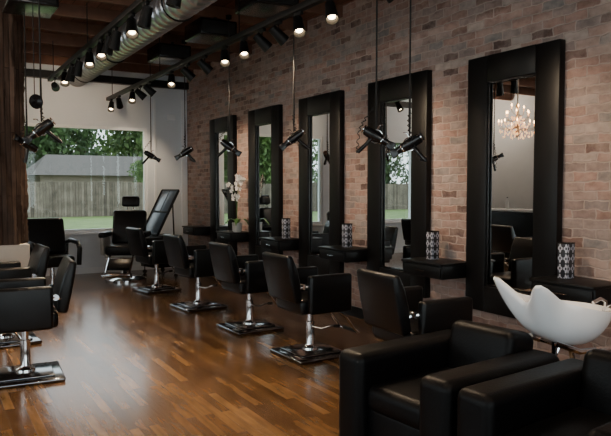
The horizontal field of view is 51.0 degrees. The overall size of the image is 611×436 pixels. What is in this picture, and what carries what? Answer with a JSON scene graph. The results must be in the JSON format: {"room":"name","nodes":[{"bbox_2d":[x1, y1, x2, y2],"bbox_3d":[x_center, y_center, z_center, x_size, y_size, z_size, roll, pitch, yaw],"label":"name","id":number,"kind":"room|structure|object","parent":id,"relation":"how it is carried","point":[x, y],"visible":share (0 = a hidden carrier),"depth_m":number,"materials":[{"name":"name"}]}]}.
{"room":"salon","nodes":[
{"label":"salon","id":0,"kind":"room"},
{"bbox_2d":[24,63,187,269],"bbox_3d":[-5.464,-0.802,10.163,7.460,3.620,0.200,-2,3,-31],"label":"wall","id":1,"kind":"structure","parent":0,"point":[87,105],"depth_m":11.32,"materials":[{"name":"grey paint"}]},
{"bbox_2d":[24,123,147,234],"bbox_3d":[-3.853,-0.655,11.022,2.420,1.878,0.190,-2,3,-31],"label":"window","id":2,"kind":"structure","parent":1,"relation":"in","point":[98,230],"depth_m":11.28,"materials":[{"name":"white paint"}]},
{"bbox_2d":[24,68,188,89],"bbox_3d":[-5.377,-2.343,9.942,7.440,0.120,0.120,-2,3,-31],"label":"trim","id":3,"kind":"structure","parent":1,"relation":"attached to","point":[45,74],"depth_m":11.13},
{"bbox_2d":[46,264,171,275],"bbox_3d":[-5.408,0.960,10.153,7.420,0.100,0.018,-2,3,-31],"label":"baseboard","id":4,"kind":"structure","parent":1,"relation":"attached to","point":[134,267],"depth_m":11.20,"materials":[{"name":"white paint"}]},
{"bbox_2d":[153,99,156,201],"bbox_3d":[-2.736,-0.715,11.666,0.035,2.900,0.020,-2,3,-31],"label":"trim","id":5,"kind":"structure","parent":1,"relation":"attached to","point":[154,100],"depth_m":11.63,"materials":[{"name":"white paint"}]},
{"bbox_2d":[181,100,187,245],"bbox_3d":[-2.260,-0.728,11.941,0.100,2.900,0.030,-2,3,-31],"label":"trim","id":6,"kind":"structure","parent":1,"relation":"attached to","point":[183,159],"depth_m":11.92,"materials":[{"name":"white paint"}]},
{"bbox_2d":[0,268,383,435],"bbox_3d":[-1.710,1.360,3.970,7.860,0.100,14.850,-2,3,-31],"label":"floor","id":7,"kind":"structure","parent":0,"point":[132,362],"depth_m":5.30,"materials":[{"name":"brown wood"}]},
{"bbox_2d":[0,0,29,266],"bbox_3d":[-3.439,-0.657,7.180,0.608,3.618,0.528,-2,3,-31],"label":"support pillar","id":8,"kind":"structure","parent":7,"relation":"on","point":[14,203],"depth_m":7.05,"materials":[{"name":"brown wood"}]},
{"bbox_2d":[0,244,49,348],"bbox_3d":[-2.947,0.739,6.174,0.831,0.922,0.670,-2,3,-34],"label":"chair","id":9,"kind":"object","parent":7,"relation":"on","point":[39,257],"visible":0.52,"depth_m":6.13,"materials":[{"name":"black leather"}]},
{"bbox_2d":[0,256,76,388],"bbox_3d":[-2.265,0.794,5.040,0.831,0.922,0.670,-1,3,-27],"label":"chair","id":10,"kind":"object","parent":7,"relation":"on","point":[26,304],"visible":1,"depth_m":4.88,"materials":[{"name":"black leather"}]},
{"bbox_2d":[27,218,81,286],"bbox_3d":[-3.749,0.527,9.428,0.710,1.036,0.680,-2,4,-41],"label":"armchair","id":11,"kind":"object","parent":7,"relation":"on","point":[49,232],"visible":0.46,"depth_m":9.52,"materials":[{"name":"black leather"}]},
{"bbox_2d":[98,196,150,282],"bbox_3d":[-2.913,0.332,10.204,0.783,1.350,1.175,0,3,-3],"label":"barber chair","id":12,"kind":"object","parent":7,"relation":"on","point":[122,219],"visible":0.82,"depth_m":10.27,"materials":[{"name":"black leather"}]},
{"bbox_2d":[126,227,187,293],"bbox_3d":[-2.111,0.588,9.294,0.831,0.922,0.670,-2,4,-39],"label":"chair","id":13,"kind":"object","parent":7,"relation":"on","point":[149,251],"visible":0.81,"depth_m":9.05,"materials":[{"name":"black leather"}]},
{"bbox_2d":[141,189,181,274],"bbox_3d":[-2.519,0.234,11.075,0.520,1.462,0.560,-3,4,-45],"label":"floor mirror","id":14,"kind":"object","parent":7,"relation":"on","point":[163,205],"visible":0.44,"depth_m":11.02,"materials":[{"name":"black mirror"}]},
{"bbox_2d":[163,234,230,312],"bbox_3d":[-1.282,0.652,7.983,0.831,0.922,0.670,-2,3,-36],"label":"chair","id":15,"kind":"object","parent":7,"relation":"on","point":[193,261],"visible":0.84,"depth_m":7.75,"materials":[{"name":"black leather"}]},
{"bbox_2d":[209,242,283,335],"bbox_3d":[-0.539,0.709,6.794,0.831,0.922,0.670,-2,3,-33],"label":"chair","id":16,"kind":"object","parent":7,"relation":"on","point":[240,274],"visible":0.86,"depth_m":6.57,"materials":[{"name":"black leather"}]},
{"bbox_2d":[262,252,358,364],"bbox_3d":[0.097,0.761,5.730,0.831,0.922,0.670,-2,3,-32],"label":"chair","id":17,"kind":"object","parent":7,"relation":"on","point":[298,290],"visible":0.98,"depth_m":5.52,"materials":[{"name":"black leather"}]},
{"bbox_2d":[357,268,472,340],"bbox_3d":[0.845,0.819,4.532,0.831,0.922,0.670,-1,3,-28],"label":"chair","id":18,"kind":"object","parent":7,"relation":"on","point":[393,310],"visible":0.5,"depth_m":4.29,"materials":[{"name":"black leather"}]},
{"bbox_2d":[339,320,559,435],"bbox_3d":[0.802,0.978,3.562,0.966,0.702,0.825,-2,3,-36],"label":"armchair","id":19,"kind":"object","parent":7,"relation":"on","point":[411,385],"visible":0.77,"depth_m":3.48,"materials":[{"name":"black leather"}]},
{"bbox_2d":[457,349,610,435],"bbox_3d":[1.302,1.011,2.871,0.966,0.702,0.825,-2,3,-36],"label":"armchair","id":20,"kind":"object","parent":7,"relation":"on","point":[571,396],"visible":1,"depth_m":2.95,"materials":[{"name":"black leather"}]},
{"bbox_2d":[493,276,610,358],"bbox_3d":[1.531,0.832,3.771,0.771,0.974,0.500,-1,3,-23],"label":"basin","id":21,"kind":"object","parent":7,"relation":"on","point":[561,324],"visible":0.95,"depth_m":3.56,"materials":[{"name":"white ceramic"}]},
{"bbox_2d":[592,297,610,310],"bbox_3d":[1.766,0.533,3.782,0.142,0.129,0.073,-2,3,-31],"label":"faucet","id":22,"kind":"object","parent":21,"relation":"on","point":[606,307],"depth_m":3.79,"materials":[{"name":"silver metal"}]},
{"bbox_2d":[23,0,382,76],"bbox_3d":[-1.710,-2.286,3.793,7.860,0.240,14.850,-2,3,-31],"label":"ceiling","id":23,"kind":"structure","parent":0,"point":[67,27],"depth_m":8.28,"materials":[{"name":"brown wood"}]},
{"bbox_2d":[1,0,58,18],"bbox_3d":[-2.718,-2.170,6.311,0.460,0.235,0.529,-2,3,-31],"label":"ceiling box","id":24,"kind":"object","parent":23,"relation":"hanging from","point":[48,8],"visible":1,"depth_m":6.23,"materials":[{"name":"black plastic"}]},
{"bbox_2d":[12,12,38,162],"bbox_3d":[-2.821,-1.421,6.401,0.096,1.740,0.279,2,4,38],"label":"hair dryer","id":25,"kind":"object","parent":24,"relation":"hanging from","point":[32,147],"visible":0.94,"depth_m":6.42,"materials":[{"name":"black plastic"}]},
{"bbox_2d":[31,0,56,3],"bbox_3d":[-2.586,-2.137,6.090,0.410,0.140,0.012,-2,3,-31],"label":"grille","id":26,"kind":"object","parent":24,"relation":"attached to","point":[34,1],"depth_m":6.14,"materials":[{"name":"black metal"}]},
{"bbox_2d":[29,0,42,108],"bbox_3d":[-2.140,-1.540,5.013,0.069,1.368,0.116,2,4,39],"label":"pendant light","id":27,"kind":"object","parent":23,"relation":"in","point":[35,100],"visible":1,"depth_m":5.02,"materials":[{"name":"black plastic"}]},
{"bbox_2d":[29,94,42,108],"bbox_3d":[-2.140,-0.915,5.043,0.069,0.116,0.116,2,4,39],"label":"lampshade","id":28,"kind":"object","parent":27,"relation":"attached to","point":[35,100],"depth_m":5.03,"materials":[{"name":"black plastic"}]},
{"bbox_2d":[22,0,62,144],"bbox_3d":[-2.141,-1.414,5.179,0.313,1.637,0.091,0,3,-3],"label":"hair dryer","id":29,"kind":"object","parent":23,"relation":"hanging from","point":[46,125],"visible":0.95,"depth_m":5.18,"materials":[{"name":"black plastic"}]},
{"bbox_2d":[47,0,151,81],"bbox_3d":[-1.274,-1.974,5.089,0.060,0.507,9.000,-2,3,-31],"label":"track","id":30,"kind":"object","parent":23,"relation":"hanging from","point":[136,5],"visible":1,"depth_m":6.45,"materials":[{"name":"black metal"}]},
{"bbox_2d":[51,77,59,91],"bbox_3d":[-3.375,-1.803,8.622,0.108,0.176,0.178,-1,3,-15],"label":"track spotlight","id":31,"kind":"object","parent":30,"relation":"attached to","point":[55,87],"visible":1,"depth_m":8.57,"materials":[{"name":"black metal"}]},
{"bbox_2d":[60,69,68,86],"bbox_3d":[-3.019,-1.753,8.014,0.113,0.217,0.168,-2,3,-31],"label":"track spotlight","id":32,"kind":"object","parent":30,"relation":"attached to","point":[63,82],"visible":0.91,"depth_m":8.00,"materials":[{"name":"black metal"}]},
{"bbox_2d":[65,63,74,81],"bbox_3d":[-2.821,-1.739,7.682,0.124,0.212,0.116,-2,3,-31],"label":"track spotlight","id":33,"kind":"object","parent":30,"relation":"attached to","point":[69,77],"visible":0.92,"depth_m":7.64,"materials":[{"name":"black metal"}]},
{"bbox_2d":[72,58,82,76],"bbox_3d":[-2.616,-1.723,7.339,0.124,0.212,0.116,-2,3,-31],"label":"track spotlight","id":34,"kind":"object","parent":30,"relation":"attached to","point":[77,71],"visible":1,"depth_m":7.30,"materials":[{"name":"black metal"}]},
{"bbox_2d":[84,48,94,68],"bbox_3d":[-2.307,-1.695,6.822,0.113,0.217,0.168,-2,3,-31],"label":"track spotlight","id":35,"kind":"object","parent":30,"relation":"attached to","point":[89,57],"visible":1,"depth_m":6.80,"materials":[{"name":"black metal"}]},
{"bbox_2d":[96,38,106,60],"bbox_3d":[-2.041,-1.673,6.376,0.113,0.217,0.168,-2,3,-31],"label":"track spotlight","id":36,"kind":"object","parent":30,"relation":"attached to","point":[99,56],"visible":0.84,"depth_m":6.36,"materials":[{"name":"black metal"}]},
{"bbox_2d":[101,32,112,55],"bbox_3d":[-1.899,-1.665,6.138,0.124,0.212,0.116,-2,3,-31],"label":"track spotlight","id":37,"kind":"object","parent":30,"relation":"attached to","point":[105,50],"visible":0.85,"depth_m":6.09,"materials":[{"name":"black metal"}]},
{"bbox_2d":[107,26,120,50],"bbox_3d":[-1.771,-1.654,5.924,0.124,0.212,0.116,-2,3,-31],"label":"track spotlight","id":38,"kind":"object","parent":30,"relation":"attached to","point":[114,42],"visible":1,"depth_m":5.88,"materials":[{"name":"black metal"}]},
{"bbox_2d":[126,12,138,39],"bbox_3d":[-1.482,-1.628,5.441,0.113,0.217,0.168,-2,3,-31],"label":"track spotlight","id":39,"kind":"object","parent":30,"relation":"attached to","point":[132,33],"visible":1,"depth_m":5.42,"materials":[{"name":"black metal"}]},
{"bbox_2d":[137,1,152,29],"bbox_3d":[-1.284,-1.615,5.109,0.124,0.212,0.116,-2,3,-31],"label":"track spotlight","id":40,"kind":"object","parent":30,"relation":"attached to","point":[145,18],"visible":1,"depth_m":5.07,"materials":[{"name":"black metal"}]},
{"bbox_2d":[165,0,181,8],"bbox_3d":[-0.925,-1.586,4.509,0.124,0.212,0.116,-2,3,-31],"label":"track spotlight","id":41,"kind":"object","parent":30,"relation":"attached to","point":[176,4],"visible":1,"depth_m":4.48,"materials":[{"name":"black metal"}]},
{"bbox_2d":[67,0,216,86],"bbox_3d":[-0.221,-2.003,4.492,0.362,0.389,13.498,-2,3,-31],"label":"ventilation duct","id":42,"kind":"object","parent":23,"relation":"hanging from","point":[165,18],"visible":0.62,"depth_m":6.85,"materials":[{"name":"silver metal"}]},
{"bbox_2d":[141,66,160,163],"bbox_3d":[-2.417,-1.652,9.992,0.310,1.626,0.088,0,3,4],"label":"hair dryer","id":43,"kind":"object","parent":23,"relation":"hanging from","point":[148,154],"visible":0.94,"depth_m":10.00,"materials":[{"name":"black plastic"}]},
{"bbox_2d":[147,42,190,64],"bbox_3d":[-1.897,-2.295,8.893,0.460,0.235,0.529,-2,3,-31],"label":"ceiling box","id":44,"kind":"object","parent":23,"relation":"hanging from","point":[170,54],"visible":0.8,"depth_m":8.71,"materials":[{"name":"black plastic"}]},
{"bbox_2d":[160,44,189,57],"bbox_3d":[-1.765,-2.262,8.673,0.410,0.140,0.012,-2,3,-31],"label":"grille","id":45,"kind":"object","parent":44,"relation":"attached to","point":[166,50],"depth_m":8.66,"materials":[{"name":"black metal"}]},
{"bbox_2d":[174,40,195,161],"bbox_3d":[-1.644,-1.579,8.691,0.305,1.646,0.084,0,3,8],"label":"hair dryer","id":46,"kind":"object","parent":23,"relation":"hanging from","point":[184,152],"visible":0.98,"depth_m":8.70,"materials":[{"name":"black plastic"}]},
{"bbox_2d":[185,17,236,44],"bbox_3d":[-1.129,-2.233,7.607,0.460,0.235,0.529,-2,3,-31],"label":"ceiling box","id":47,"kind":"object","parent":23,"relation":"hanging from","point":[207,31],"visible":0.8,"depth_m":7.43,"materials":[{"name":"black plastic"}]},
{"bbox_2d":[202,19,235,34],"bbox_3d":[-0.996,-2.200,7.386,0.410,0.140,0.012,-2,3,-31],"label":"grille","id":48,"kind":"object","parent":47,"relation":"attached to","point":[209,26],"depth_m":7.37,"materials":[{"name":"black metal"}]},
{"bbox_2d":[106,0,325,100],"bbox_3d":[-0.662,-2.037,6.385,0.060,0.507,10.600,-2,3,-31],"label":"track","id":49,"kind":"object","parent":23,"relation":"hanging from","point":[304,5],"visible":0.88,"depth_m":6.57,"materials":[{"name":"black metal"}]},
{"bbox_2d":[108,99,113,111],"bbox_3d":[-3.270,-1.885,10.751,0.107,0.217,0.171,-1,3,-17],"label":"track spotlight","id":50,"kind":"object","parent":49,"relation":"hanging from","point":[111,103],"visible":1,"depth_m":10.73,"materials":[{"name":"black metal"}]},
{"bbox_2d":[116,95,122,108],"bbox_3d":[-2.999,-1.867,10.328,0.107,0.214,0.188,-1,3,-12],"label":"track spotlight","id":51,"kind":"object","parent":49,"relation":"hanging from","point":[119,104],"visible":1,"depth_m":10.29,"materials":[{"name":"black metal"}]},
{"bbox_2d":[128,89,135,103],"bbox_3d":[-2.624,-1.833,9.671,0.107,0.217,0.171,-1,3,-17],"label":"track spotlight","id":52,"kind":"object","parent":49,"relation":"hanging from","point":[132,100],"visible":0.99,"depth_m":9.65,"materials":[{"name":"black metal"}]},
{"bbox_2d":[134,85,146,100],"bbox_3d":[-2.397,-1.818,9.315,0.188,0.213,0.114,-2,3,-31],"label":"track spotlight","id":53,"kind":"object","parent":49,"relation":"hanging from","point":[141,95],"visible":1,"depth_m":9.29,"materials":[{"name":"black metal"}]},
{"bbox_2d":[143,81,156,96],"bbox_3d":[-2.176,-1.800,8.946,0.188,0.213,0.114,-2,3,-31],"label":"track spotlight","id":54,"kind":"object","parent":49,"relation":"hanging from","point":[147,88],"visible":1,"depth_m":8.92,"materials":[{"name":"black metal"}]},
{"bbox_2d":[167,71,175,87],"bbox_3d":[-1.712,-1.759,8.144,0.107,0.217,0.171,-1,3,-17],"label":"track spotlight","id":55,"kind":"object","parent":49,"relation":"hanging from","point":[171,77],"visible":1,"depth_m":8.13,"materials":[{"name":"black metal"}]},
{"bbox_2d":[180,63,195,81],"bbox_3d":[-1.402,-1.737,7.651,0.188,0.213,0.114,-2,3,-31],"label":"track spotlight","id":56,"kind":"object","parent":49,"relation":"hanging from","point":[186,72],"visible":1,"depth_m":7.62,"materials":[{"name":"black metal"}]},
{"bbox_2d":[197,55,212,74],"bbox_3d":[-1.126,-1.715,7.188,0.188,0.213,0.114,-2,3,-31],"label":"track spotlight","id":57,"kind":"object","parent":49,"relation":"hanging from","point":[201,63],"visible":1,"depth_m":7.16,"materials":[{"name":"black metal"}]},
{"bbox_2d":[220,45,229,66],"bbox_3d":[-0.851,-1.689,6.703,0.107,0.217,0.171,-1,3,-17],"label":"track spotlight","id":58,"kind":"object","parent":49,"relation":"hanging from","point":[224,58],"visible":1,"depth_m":6.69,"materials":[{"name":"black metal"}]},
{"bbox_2d":[239,36,249,59],"bbox_3d":[-0.610,-1.670,6.300,0.107,0.217,0.171,-1,3,-17],"label":"track spotlight","id":59,"kind":"object","parent":49,"relation":"hanging from","point":[244,54],"visible":1,"depth_m":6.28,"materials":[{"name":"black metal"}]},
{"bbox_2d":[253,28,271,51],"bbox_3d":[-0.398,-1.656,5.970,0.188,0.213,0.114,-2,3,-31],"label":"track spotlight","id":60,"kind":"object","parent":49,"relation":"hanging from","point":[264,44],"visible":1,"depth_m":5.94,"materials":[{"name":"black metal"}]},
{"bbox_2d":[269,20,288,45],"bbox_3d":[-0.234,-1.643,5.696,0.188,0.213,0.114,-2,3,-31],"label":"track spotlight","id":61,"kind":"object","parent":49,"relation":"hanging from","point":[279,35],"visible":1,"depth_m":5.67,"materials":[{"name":"black metal"}]},
{"bbox_2d":[293,10,305,37],"bbox_3d":[-0.062,-1.625,5.382,0.107,0.217,0.171,-1,3,-17],"label":"track spotlight","id":62,"kind":"object","parent":49,"relation":"hanging from","point":[299,31],"visible":1,"depth_m":5.37,"materials":[{"name":"black metal"}]},
{"bbox_2d":[325,0,338,24],"bbox_3d":[0.194,-1.605,4.953,0.107,0.217,0.171,-1,3,-17],"label":"track spotlight","id":63,"kind":"object","parent":49,"relation":"hanging from","point":[331,14],"visible":1,"depth_m":4.94,"materials":[{"name":"black metal"}]},
{"bbox_2d":[216,15,241,156],"bbox_3d":[-0.891,-1.524,7.432,0.312,1.634,0.095,0,3,0],"label":"hair dryer","id":64,"kind":"object","parent":23,"relation":"hanging from","point":[228,146],"visible":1,"depth_m":7.44,"materials":[{"name":"black plastic"}]},
{"bbox_2d":[235,0,298,18],"bbox_3d":[-0.386,-2.173,6.363,0.460,0.235,0.529,-2,3,-31],"label":"ceiling box","id":65,"kind":"object","parent":23,"relation":"hanging from","point":[265,9],"visible":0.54,"depth_m":6.26,"materials":[{"name":"black plastic"}]},
{"bbox_2d":[267,0,297,4],"bbox_3d":[-0.253,-2.139,6.143,0.410,0.140,0.012,-2,3,-31],"label":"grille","id":66,"kind":"object","parent":65,"relation":"attached to","point":[270,2],"depth_m":6.16,"materials":[{"name":"black metal"}]},
{"bbox_2d":[279,0,310,150],"bbox_3d":[-0.105,-1.460,6.136,0.311,1.637,0.091,0,3,7],"label":"hair dryer","id":67,"kind":"object","parent":23,"relation":"hanging from","point":[295,137],"visible":0.99,"depth_m":6.15,"materials":[{"name":"black plastic"}]},
{"bbox_2d":[356,0,395,152],"bbox_3d":[0.544,-1.358,4.903,0.310,1.721,0.095,0,3,0],"label":"hair dryer","id":68,"kind":"object","parent":23,"relation":"hanging from","point":[373,134],"visible":0.97,"depth_m":4.91,"materials":[{"name":"black plastic"}]},
{"bbox_2d":[389,0,427,162],"bbox_3d":[0.772,-1.312,4.766,0.303,1.800,0.091,2,3,32],"label":"hair dryer","id":69,"kind":"object","parent":23,"relation":"hanging from","point":[411,144],"visible":1,"depth_m":4.77,"materials":[{"name":"black plastic"}]},
{"bbox_2d":[187,0,610,360],"bbox_3d":[1.579,-0.593,5.841,0.200,3.620,14.850,-2,3,-31],"label":"wall","id":70,"kind":"structure","parent":0,"point":[445,34],"depth_m":6.17,"materials":[{"name":"brick"}]},
{"bbox_2d":[182,225,209,235],"bbox_3d":[-1.873,0.214,11.110,0.384,0.141,0.536,-2,3,-31],"label":"shelf","id":71,"kind":"object","parent":70,"relation":"attached to","point":[196,230],"visible":0.86,"depth_m":10.91,"materials":[{"name":"black wood"}]},
{"bbox_2d":[182,225,209,228],"bbox_3d":[-1.872,0.154,11.108,0.380,0.022,0.536,-2,3,-31],"label":"countertop","id":72,"kind":"structure","parent":71,"relation":"on","point":[193,226],"depth_m":11.04,"materials":[{"name":"black wood"}]},
{"bbox_2d":[209,115,236,255],"bbox_3d":[-1.354,-0.528,10.498,0.070,2.220,0.960,-2,3,-31],"label":"wall mirror","id":73,"kind":"object","parent":70,"relation":"attached to","point":[223,168],"visible":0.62,"depth_m":10.51,"materials":[{"name":"black wood"}]},
{"bbox_2d":[217,132,227,230],"bbox_3d":[-1.344,-0.528,10.504,0.012,1.770,0.510,-2,3,-31],"label":"mirror glass","id":74,"kind":"object","parent":73,"relation":"attached to","point":[222,161],"depth_m":10.53,"materials":[{"name":"silver metal"}]},
{"bbox_2d":[216,230,248,241],"bbox_3d":[-1.099,0.277,9.815,0.384,0.141,0.536,-2,3,-31],"label":"upper cabinet","id":75,"kind":"object","parent":70,"relation":"attached to","point":[227,235],"visible":0.81,"depth_m":9.61,"materials":[{"name":"black wood"}]},
{"bbox_2d":[216,230,248,233],"bbox_3d":[-1.098,0.217,9.813,0.380,0.022,0.536,-2,3,-31],"label":"countertop","id":76,"kind":"structure","parent":75,"relation":"on","point":[226,231],"depth_m":9.63,"materials":[{"name":"black wood"}]},
{"bbox_2d":[224,173,248,231],"bbox_3d":[-1.034,-0.230,9.654,0.440,0.886,0.385,-2,3,-31],"label":"orchid","id":77,"kind":"object","parent":76,"relation":"on","point":[236,227],"visible":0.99,"depth_m":9.62,"materials":[{"name":"white plant"}]},
{"bbox_2d":[248,104,282,259],"bbox_3d":[-0.586,-0.466,9.211,0.070,2.220,0.960,-2,3,-31],"label":"wall mirror","id":78,"kind":"object","parent":70,"relation":"attached to","point":[265,125],"visible":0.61,"depth_m":9.20,"materials":[{"name":"black wood"}]},
{"bbox_2d":[257,124,270,244],"bbox_3d":[-0.575,-0.466,9.218,0.012,1.770,0.510,-2,3,-31],"label":"mirror glass","id":79,"kind":"object","parent":78,"relation":"attached to","point":[263,130],"depth_m":9.24,"materials":[{"name":"silver metal"}]},
{"bbox_2d":[259,236,298,250],"bbox_3d":[-0.331,0.339,8.528,0.384,0.141,0.536,-2,3,-31],"label":"upper cabinet","id":80,"kind":"object","parent":70,"relation":"attached to","point":[274,243],"visible":0.8,"depth_m":8.33,"materials":[{"name":"black wood"}]},
{"bbox_2d":[259,236,298,241],"bbox_3d":[-0.329,0.279,8.526,0.380,0.022,0.536,-2,3,-31],"label":"countertop","id":81,"kind":"structure","parent":80,"relation":"on","point":[278,239],"depth_m":8.40,"materials":[{"name":"black wood"}]},
{"bbox_2d":[281,218,290,238],"bbox_3d":[-0.258,0.136,8.469,0.092,0.269,0.092,-2,3,-31],"label":"canister","id":82,"kind":"object","parent":81,"relation":"on","point":[285,221],"visible":1,"depth_m":8.43,"materials":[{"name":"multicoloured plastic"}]},
{"bbox_2d":[299,90,344,274],"bbox_3d":[0.183,-0.404,7.925,0.070,2.220,0.960,-2,3,-31],"label":"wall mirror","id":83,"kind":"object","parent":70,"relation":"attached to","point":[321,117],"visible":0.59,"depth_m":7.89,"materials":[{"name":"black wood"}]},
{"bbox_2d":[310,113,329,254],"bbox_3d":[0.194,-0.404,7.931,0.012,1.770,0.510,-2,3,-31],"label":"mirror glass","id":84,"kind":"object","parent":83,"relation":"attached to","point":[319,122],"depth_m":7.95,"materials":[{"name":"silver metal"}]},
{"bbox_2d":[318,245,366,262],"bbox_3d":[0.438,0.401,7.242,0.384,0.141,0.536,-2,3,-31],"label":"upper cabinet","id":85,"kind":"object","parent":70,"relation":"attached to","point":[339,253],"visible":0.77,"depth_m":7.06,"materials":[{"name":"black wood"}]},
{"bbox_2d":[318,245,366,251],"bbox_3d":[0.440,0.342,7.240,0.380,0.022,0.536,-2,3,-31],"label":"countertop","id":86,"kind":"structure","parent":85,"relation":"on","point":[332,247],"depth_m":7.09,"materials":[{"name":"black wood"}]},
{"bbox_2d":[342,223,351,246],"bbox_3d":[0.470,0.195,7.251,0.092,0.269,0.092,-2,3,-31],"label":"canister","id":87,"kind":"object","parent":86,"relation":"on","point":[346,227],"visible":1,"depth_m":7.22,"materials":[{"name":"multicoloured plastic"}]},
{"bbox_2d":[341,306,363,319],"bbox_3d":[1.497,1.159,5.847,0.018,0.120,14.350,-2,3,-31],"label":"baseboard","id":88,"kind":"structure","parent":70,"relation":"attached to","point":[357,312],"depth_m":7.37,"materials":[{"name":"black wood"}]},
{"bbox_2d":[367,70,431,297],"bbox_3d":[0.952,-0.341,6.638,0.070,2.220,0.960,-2,3,-31],"label":"wall mirror","id":89,"kind":"object","parent":70,"relation":"attached to","point":[399,188],"visible":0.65,"depth_m":6.60,"materials":[{"name":"black plastic"}]},
{"bbox_2d":[382,98,411,269],"bbox_3d":[0.962,-0.342,6.644,0.012,1.770,0.510,-2,3,-31],"label":"mirror glass","id":90,"kind":"object","parent":89,"relation":"attached to","point":[396,173],"depth_m":6.67,"materials":[{"name":"silver metal"}]},
{"bbox_2d":[401,257,465,279],"bbox_3d":[1.207,0.463,5.955,0.384,0.141,0.536,-2,3,-31],"label":"upper cabinet","id":91,"kind":"object","parent":70,"relation":"attached to","point":[441,268],"visible":0.81,"depth_m":5.78,"materials":[{"name":"black wood"}]},
{"bbox_2d":[401,257,465,266],"bbox_3d":[1.208,0.404,5.953,0.380,0.022,0.536,-2,3,-31],"label":"countertop","id":92,"kind":"structure","parent":91,"relation":"on","point":[441,262],"depth_m":5.85,"materials":[{"name":"black wood"}]},
{"bbox_2d":[426,230,439,259],"bbox_3d":[1.197,0.254,6.033,0.092,0.269,0.092,-2,3,-31],"label":"canister","id":93,"kind":"object","parent":92,"relation":"on","point":[432,236],"visible":1,"depth_m":6.00,"materials":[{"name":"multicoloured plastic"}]},
{"bbox_2d":[465,39,565,318],"bbox_3d":[1.721,-0.279,5.352,0.070,2.220,0.960,-2,3,-31],"label":"wall mirror","id":94,"kind":"object","parent":70,"relation":"attached to","point":[515,129],"visible":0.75,"depth_m":5.33,"materials":[{"name":"black wood"}]},
{"bbox_2d":[488,76,534,291],"bbox_3d":[1.731,-0.279,5.358,0.012,1.770,0.510,-2,3,-31],"label":"mirror glass","id":95,"kind":"object","parent":94,"relation":"attached to","point":[511,101],"depth_m":5.36,"materials":[{"name":"silver metal"}]},
{"bbox_2d":[529,275,610,305],"bbox_3d":[1.975,0.525,4.669,0.384,0.141,0.536,-2,3,-31],"label":"upper cabinet","id":96,"kind":"object","parent":70,"relation":"attached to","point":[577,289],"visible":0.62,"depth_m":4.52,"materials":[{"name":"black wood"}]},
{"bbox_2d":[529,275,610,289],"bbox_3d":[1.977,0.466,4.667,0.380,0.022,0.536,-2,3,-31],"label":"countertop","id":97,"kind":"structure","parent":96,"relation":"on","point":[576,282],"depth_m":4.61,"materials":[{"name":"black wood"}]},
{"bbox_2d":[557,242,574,278],"bbox_3d":[1.946,0.315,4.780,0.092,0.269,0.092,-2,3,-31],"label":"canister","id":98,"kind":"object","parent":97,"relation":"on","point":[566,250],"visible":1,"depth_m":4.75,"materials":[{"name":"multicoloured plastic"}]},
{"label":"outside","id":99,"kind":"structure","parent":0,"visible":0},
{"bbox_2d":[27,216,112,229],"bbox_3d":[-30.750,-0.832,51.542,240.000,0.100,97.000,-2,3,-31],"label":"ground","id":100,"kind":"structure","parent":99,"point":[94,222],"depth_m":29.09,"materials":[{"name":"green plant"}]},
{"bbox_2d":[24,126,106,177],"bbox_3d":[-22.808,-7.741,55.527,12.684,13.366,10.139,-2,3,-31],"label":"tree","id":101,"kind":"object","parent":100,"relation":"on","point":[85,139],"visible":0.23,"depth_m":55.02,"materials":[{"name":"green plant"}]},
{"bbox_2d":[26,154,142,181],"bbox_3d":[-14.985,-2.528,45.722,9.400,3.850,7.000,-2,3,-31],"label":"house","id":102,"kind":"structure","parent":100,"relation":"on","point":[50,168],"depth_m":43.30,"materials":[{"name":"beige"}]},
{"bbox_2d":[27,181,143,217],"bbox_3d":[-28.132,-0.578,25.191,67.615,1.940,0.135,-2,3,-31],"label":"wooden fence","id":103,"kind":"object","parent":100,"relation":"on","point":[46,199],"visible":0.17,"depth_m":34.60,"materials":[{"name":"grey wood"}]},
{"bbox_2d":[91,130,142,156],"bbox_3d":[-16.989,-11.664,78.368,19.469,20.704,15.028,-2,3,-31],"label":"tree","id":104,"kind":"object","parent":100,"relation":"on","point":[115,142],"visible":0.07,"depth_m":71.71,"materials":[{"name":"green plant"}]},
{"bbox_2d":[127,159,142,181],"bbox_3d":[-9.355,-2.138,40.081,3.670,3.953,2.897,-2,3,-35],"label":"tree","id":105,"kind":"object","parent":100,"relation":"on","point":[137,171],"visible":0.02,"depth_m":38.98,"materials":[{"name":"green plant"}]},
{"bbox_2d":[134,131,142,156],"bbox_3d":[-11.304,-7.906,63.070,13.106,14.116,10.346,-2,3,-35],"label":"tree","id":106,"kind":"object","parent":100,"relation":"on","point":[140,139],"visible":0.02,"depth_m":59.42,"materials":[{"name":"green plant"}]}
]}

